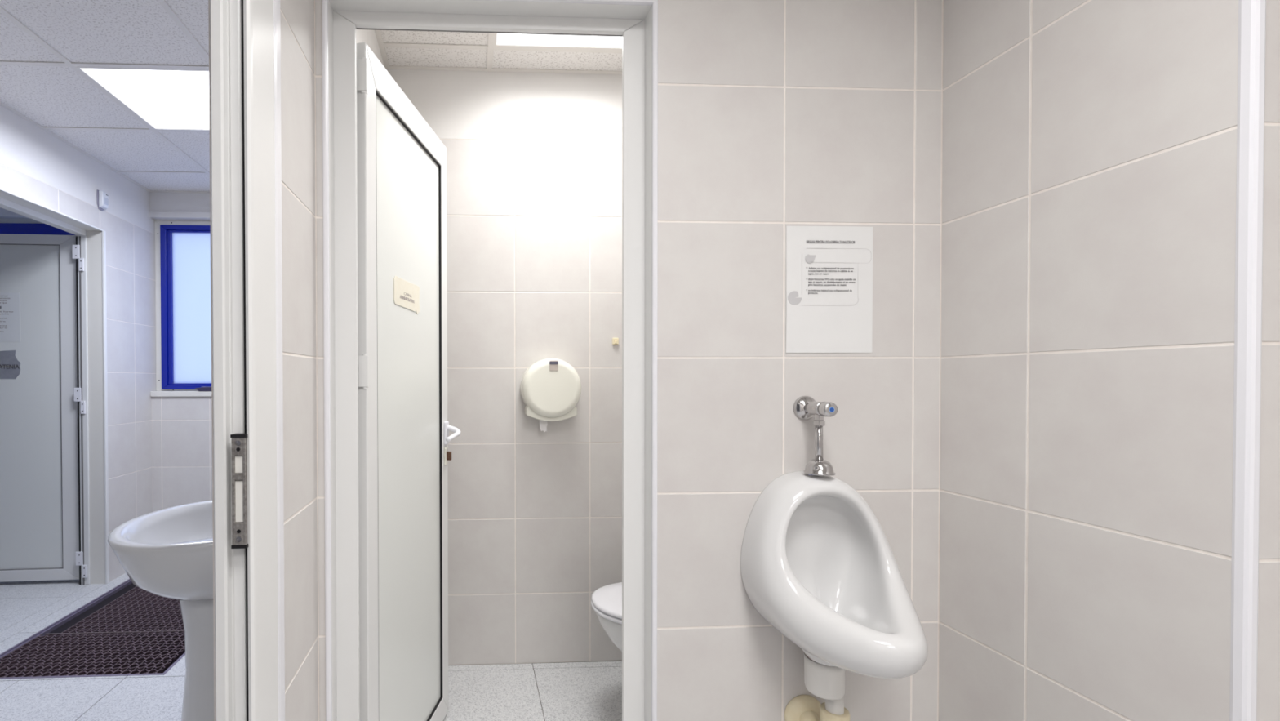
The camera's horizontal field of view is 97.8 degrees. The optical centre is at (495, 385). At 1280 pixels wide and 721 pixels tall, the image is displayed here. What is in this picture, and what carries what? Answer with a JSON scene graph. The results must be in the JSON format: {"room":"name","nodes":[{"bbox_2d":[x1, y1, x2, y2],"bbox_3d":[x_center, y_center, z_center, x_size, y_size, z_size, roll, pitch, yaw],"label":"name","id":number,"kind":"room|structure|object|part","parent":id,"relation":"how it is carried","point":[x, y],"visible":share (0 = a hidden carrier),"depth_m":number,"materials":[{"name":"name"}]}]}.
{"room":"public restroom","nodes":[
{"label":"public restroom","id":0,"kind":"room"},
{"bbox_2d":[0,105,155,581],"bbox_3d":[-2.366,-0.075,1.165,0.101,2.650,5.747,0,1,-3],"label":"wall","id":1,"kind":"structure","parent":0,"point":[36,166],"depth_m":3.48,"materials":[{"name":"tile"}]},
{"bbox_2d":[96,189,108,210],"bbox_3d":[-2.398,-1.133,3.313,0.038,0.113,0.064,0,1,-3],"label":"sensor","id":2,"kind":"object","parent":1,"relation":"attached to","point":[102,197],"visible":1,"depth_m":3.29,"materials":[{"name":"grey plastic"}]},
{"bbox_3d":[-2.413,-1.133,3.312,0.008,0.113,0.064,0,1,-3],"label":"plate","id":3,"kind":"part","parent":2,"relation":"part of","materials":[{"name":"grey plastic"}]},
{"bbox_2d":[0,191,212,511],"bbox_3d":[-2.647,-0.155,3.922,3.993,2.750,0.212,0,1,-3],"label":"wall","id":4,"kind":"structure","parent":0,"point":[182,433],"depth_m":3.85,"materials":[{"name":"tile"}]},
{"bbox_2d":[0,217,75,235],"bbox_3d":[-3.592,-0.553,3.827,2.090,1.263,0.131,0,1,-3],"label":"window","id":5,"kind":"structure","parent":4,"relation":"in","point":[14,226],"depth_m":3.83,"materials":[{"name":"plastic"}]},
{"bbox_3d":[-3.594,-0.573,3.863,2.090,1.225,0.058,0,1,-3],"label":"trim","id":6,"kind":"part","parent":5,"relation":"part of","materials":[{"name":"plastic"}]},
{"bbox_2d":[150,220,211,396],"bbox_3d":[-1.548,-0.559,3.921,1.787,1.263,0.131,0,1,-3],"label":"window","id":7,"kind":"structure","parent":4,"relation":"in","point":[182,247],"depth_m":3.91,"materials":[{"name":"plastic"}]},
{"bbox_3d":[-1.546,0.053,3.928,1.786,0.038,0.131,0,1,-3],"label":"sill","id":8,"kind":"part","parent":7,"relation":"part of","materials":[{"name":"plastic"}]},
{"bbox_3d":[-1.965,-0.562,3.926,0.780,1.112,0.044,0,1,-3],"label":"sash","id":9,"kind":"part","parent":7,"relation":"part of","materials":[{"name":"blue metal"}]},
{"bbox_3d":[-1.965,-0.563,3.926,0.740,1.098,0.006,0,1,-3],"label":"pane","id":10,"kind":"part","parent":7,"relation":"part of","materials":[{"name":"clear glass"}]},
{"bbox_2d":[208,0,384,720],"bbox_3d":[-0.469,-0.079,1.102,0.102,2.650,5.647,0,1,-3],"label":"wall","id":11,"kind":"structure","parent":0,"point":[296,16],"depth_m":1.16,"materials":[{"name":"tile"}]},
{"bbox_2d":[209,0,284,720],"bbox_3d":[-0.392,0.161,0.439,0.062,2.185,1.118,0,1,-3],"label":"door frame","id":12,"kind":"structure","parent":11,"relation":"in","point":[245,35],"depth_m":0.86,"materials":[{"name":"white plastic"}]},
{"bbox_3d":[-0.424,0.178,0.914,0.042,2.140,0.134,0,1,-3],"label":"frame post","id":13,"kind":"part","parent":12,"relation":"part of","materials":[{"name":"white plastic"}]},
{"bbox_3d":[-0.401,0.165,0.860,0.022,0.168,0.030,0,1,-3],"label":"striker plate","id":14,"kind":"part","parent":12,"relation":"part of","materials":[{"name":"metal"}]},
{"bbox_2d":[0,0,622,192],"bbox_3d":[-0.597,-1.400,1.132,3.539,0.118,5.647,0,1,-3],"label":"ceiling","id":15,"kind":"structure","parent":0,"point":[43,42],"depth_m":2.28,"materials":[{"name":"paint"}]},
{"bbox_2d":[75,66,209,130],"bbox_3d":[-1.505,-1.363,2.597,0.576,0.015,0.576,0,1,-3],"label":"recessed light","id":16,"kind":"object","parent":15,"relation":"in","point":[165,99],"visible":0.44,"depth_m":2.52,"materials":[{"name":"white plastic"}]},
{"bbox_2d":[493,33,622,49],"bbox_3d":[0.293,-1.376,1.916,0.576,0.015,0.576,0,1,-3],"label":"recessed light","id":17,"kind":"object","parent":15,"relation":"in","point":[508,40],"visible":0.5,"depth_m":2.16,"materials":[{"name":"white plastic"}]},
{"bbox_2d":[0,573,622,720],"bbox_3d":[-1.232,1.277,1.182,6.760,0.060,5.847,0,1,-3],"label":"floor","id":18,"kind":"structure","parent":0,"point":[582,691],"depth_m":2.21,"materials":[{"name":"grey tile"}]},
{"bbox_2d":[0,578,185,679],"bbox_3d":[-1.872,1.244,2.924,0.854,0.034,1.253,0,1,-3],"label":"entrance mat","id":19,"kind":"object","parent":18,"relation":"on","point":[128,629],"visible":0.64,"depth_m":2.62,"materials":[{"name":"brown rubber"}]},
{"bbox_2d":[107,500,213,720],"bbox_3d":[-0.792,0.811,1.569,0.507,0.862,0.550,0,1,-3],"label":"washbasin","id":20,"kind":"object","parent":18,"relation":"on","point":[168,552],"visible":0.44,"depth_m":1.47,"materials":[{"name":"white ceramic"}]},
{"bbox_2d":[107,500,213,600],"bbox_3d":[-0.793,0.480,1.565,0.507,0.200,0.550,0,1,-3],"label":"basin","id":21,"kind":"object","parent":20,"relation":"in","point":[168,552],"depth_m":1.34,"materials":[{"name":"white ceramic"}]},
{"bbox_2d":[591,582,622,651],"bbox_3d":[0.722,0.824,2.030,0.726,0.818,0.400,0,1,-3],"label":"toilet","id":22,"kind":"object","parent":18,"relation":"on","point":[606,600],"visible":0.11,"depth_m":1.96,"materials":[{"name":"white ceramic"}]},
{"bbox_3d":[0.592,0.819,2.023,0.466,0.014,0.372,0,1,-3],"label":"seat","id":23,"kind":"part","parent":22,"relation":"part of","materials":[{"name":"white plastic"}]},
{"bbox_3d":[0.593,0.799,2.023,0.464,0.020,0.372,0,1,-3],"label":"lid","id":24,"kind":"part","parent":22,"relation":"part of","materials":[{"name":"white plastic"}]},
{"bbox_3d":[0.616,1.031,2.027,0.488,0.405,0.356,0,1,-3],"label":"bowl","id":25,"kind":"part","parent":22,"relation":"part of","materials":[{"name":"white ceramic"}]},
{"bbox_2d":[386,69,622,665],"bbox_3d":[0.343,-0.096,2.450,1.646,2.650,0.101,0,1,-3],"label":"wall","id":26,"kind":"structure","parent":0,"point":[534,160],"depth_m":2.39,"materials":[{"name":"tile"}]},
{"bbox_2d":[520,358,581,431],"bbox_3d":[0.238,0.041,2.334,0.254,0.319,0.122,0,1,-3],"label":"dispenser","id":27,"kind":"object","parent":26,"relation":"attached to","point":[550,388],"visible":1,"depth_m":2.28,"materials":[{"name":"white plastic"}]},
{"bbox_2d":[612,337,618,344],"bbox_3d":[0.531,-0.198,2.398,0.027,0.030,0.018,0,1,-3],"label":"pad","id":28,"kind":"object","parent":26,"relation":"attached to","point":[615,340],"visible":1,"depth_m":2.40,"materials":[{"name":"beige plastic"}]},
{"bbox_2d":[314,0,942,720],"bbox_3d":[0.343,-0.084,1.381,1.586,2.650,0.113,0,1,-3],"label":"wall","id":29,"kind":"structure","parent":0,"point":[774,115],"depth_m":1.34,"materials":[{"name":"tile"}]},
{"bbox_2d":[321,0,657,720],"bbox_3d":[-0.006,0.151,1.312,0.806,2.183,0.015,0,1,-3],"label":"trim","id":30,"kind":"structure","parent":29,"relation":"attached to","point":[654,3],"depth_m":1.30,"materials":[{"name":"white plastic"}]},
{"bbox_2d":[328,0,652,720],"bbox_3d":[-0.024,0.151,1.681,0.792,2.176,0.734,0,1,-3],"label":"door","id":31,"kind":"structure","parent":29,"relation":"in","point":[390,428],"depth_m":1.39,"materials":[{"name":"white plastic"}]},
{"bbox_3d":[-0.283,0.173,1.718,0.058,2.108,0.655,0,1,13],"label":"frame","id":32,"kind":"part","parent":31,"relation":"part of","materials":[{"name":"white plastic"}]},
{"bbox_2d":[393,275,419,314],"bbox_3d":[-0.272,-0.277,1.673,0.002,0.092,0.203,0,1,13],"label":"door sign","id":33,"kind":"object","parent":31,"relation":"attached to","point":[406,294],"visible":1,"depth_m":1.66,"materials":[{"name":"plastic"}]},
{"bbox_3d":[-0.274,0.174,1.716,0.020,1.928,0.524,0,1,13],"label":"panel","id":34,"kind":"part","parent":31,"relation":"part of","materials":[{"name":"white"}]},
{"bbox_3d":[-0.183,0.258,1.999,0.009,0.065,0.028,0,1,13],"label":"lock plate","id":35,"kind":"part","parent":31,"relation":"part of","materials":[{"name":"white plastic"}]},
{"bbox_3d":[-0.181,0.173,1.998,0.013,0.085,0.030,0,1,13],"label":"handle","id":36,"kind":"part","parent":31,"relation":"part of","materials":[{"name":"white plastic"}]},
{"bbox_3d":[-0.153,0.170,1.946,0.054,0.052,0.122,0,1,-3],"label":"lever","id":37,"kind":"part","parent":31,"relation":"part of","materials":[{"name":"white plastic"}]},
{"bbox_2d":[784,652,849,720],"bbox_3d":[0.775,0.789,1.294,0.106,0.304,0.120,0,1,-3],"label":"pipe","id":38,"kind":"object","parent":29,"relation":"attached to","point":[827,682],"visible":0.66,"depth_m":1.26,"materials":[{"name":"white plastic"}]},
{"bbox_2d":[820,702,849,720],"bbox_3d":[0.799,0.811,1.277,0.060,0.100,0.060,0,1,-3],"label":"drain pipe","id":39,"kind":"object","parent":38,"relation":"attached to","point":[828,713],"depth_m":1.26,"materials":[{"name":"beige plastic"}]},
{"bbox_2d":[786,226,872,352],"bbox_3d":[0.828,-0.239,1.343,0.220,0.313,0.002,0,1,-3],"label":"notice","id":40,"kind":"object","parent":29,"relation":"attached to","point":[829,268],"visible":1,"depth_m":1.34,"materials":[{"name":"paper"}]},
{"bbox_2d":[740,471,928,679],"bbox_3d":[0.773,0.423,1.186,0.324,0.428,0.329,0,1,-3],"label":"urinal","id":41,"kind":"object","parent":29,"relation":"attached to","point":[818,564],"visible":1,"depth_m":1.25,"materials":[{"name":"white ceramic"}]},
{"bbox_2d":[793,395,837,475],"bbox_3d":[0.770,0.117,1.296,0.066,0.183,0.101,0,1,-3],"label":"valve","id":42,"kind":"object","parent":41,"relation":"on","point":[805,407],"visible":1,"depth_m":1.28,"materials":[{"name":"silver metal"}]},
{"bbox_2d":[801,648,835,666],"bbox_3d":[0.770,0.618,1.265,0.116,0.037,0.116,0,1,-3],"label":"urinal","id":43,"kind":"object","parent":41,"relation":"attached to","point":[810,655],"depth_m":1.24,"materials":[{"name":"white ceramic"}]},
{"bbox_2d":[937,0,1279,720],"bbox_3d":[1.152,-0.089,1.682,0.101,2.650,1.710,0,1,-3],"label":"wall","id":44,"kind":"structure","parent":0,"point":[1089,184],"depth_m":1.04,"materials":[{"name":"tile"}]},
{"bbox_2d":[1257,0,1279,720],"bbox_3d":[1.599,-0.082,0.907,0.921,2.650,0.121,0,1,-3],"label":"wall","id":45,"kind":"structure","parent":0,"point":[1268,602],"depth_m":0.83,"materials":[{"name":"tile"}]},
{"bbox_2d":[1229,0,1266,720],"bbox_3d":[1.149,-0.057,0.828,0.020,2.605,0.022,0,1,-3],"label":"trim","id":46,"kind":"structure","parent":45,"relation":"attached to","point":[1251,13],"depth_m":0.82,"materials":[{"name":"white plastic"}]},
{"bbox_3d":[-3.578,-0.137,2.460,2.200,2.750,3.047,0,1,-3],"label":"wall","id":47,"kind":"structure","parent":0,"visible":0},
{"bbox_2d":[0,187,109,584],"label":"door","id":48,"kind":"structure","parent":47,"relation":"in","point":[54,466],"depth_m":3.35,"materials":[{"name":"plastic"}]},
{"bbox_2d":[0,292,20,341],"bbox_3d":[-3.049,-0.423,3.325,0.245,0.300,0.002,0,1,-5],"label":"notice","id":49,"kind":"object","parent":48,"relation":"attached to","point":[10,311],"visible":1,"depth_m":3.33,"materials":[{"name":"white paper"}]},
{"bbox_2d":[0,350,20,378],"bbox_3d":[-3.030,-0.130,3.330,0.207,0.179,0.002,0,1,-5],"label":"notice","id":50,"kind":"object","parent":48,"relation":"attached to","point":[10,368],"visible":1,"depth_m":3.33,"materials":[{"name":"grey paper"}]},
{"bbox_3d":[-3.030,0.132,3.342,0.679,1.998,0.018,0,1,-5],"label":"panel","id":51,"kind":"part","parent":48,"relation":"part of","materials":[{"name":"white"}]},
{"bbox_3d":[-3.030,0.137,3.346,0.897,2.136,0.050,0,1,-5],"label":"frame","id":52,"kind":"part","parent":48,"relation":"part of","materials":[{"name":"white plastic"}]}
]}

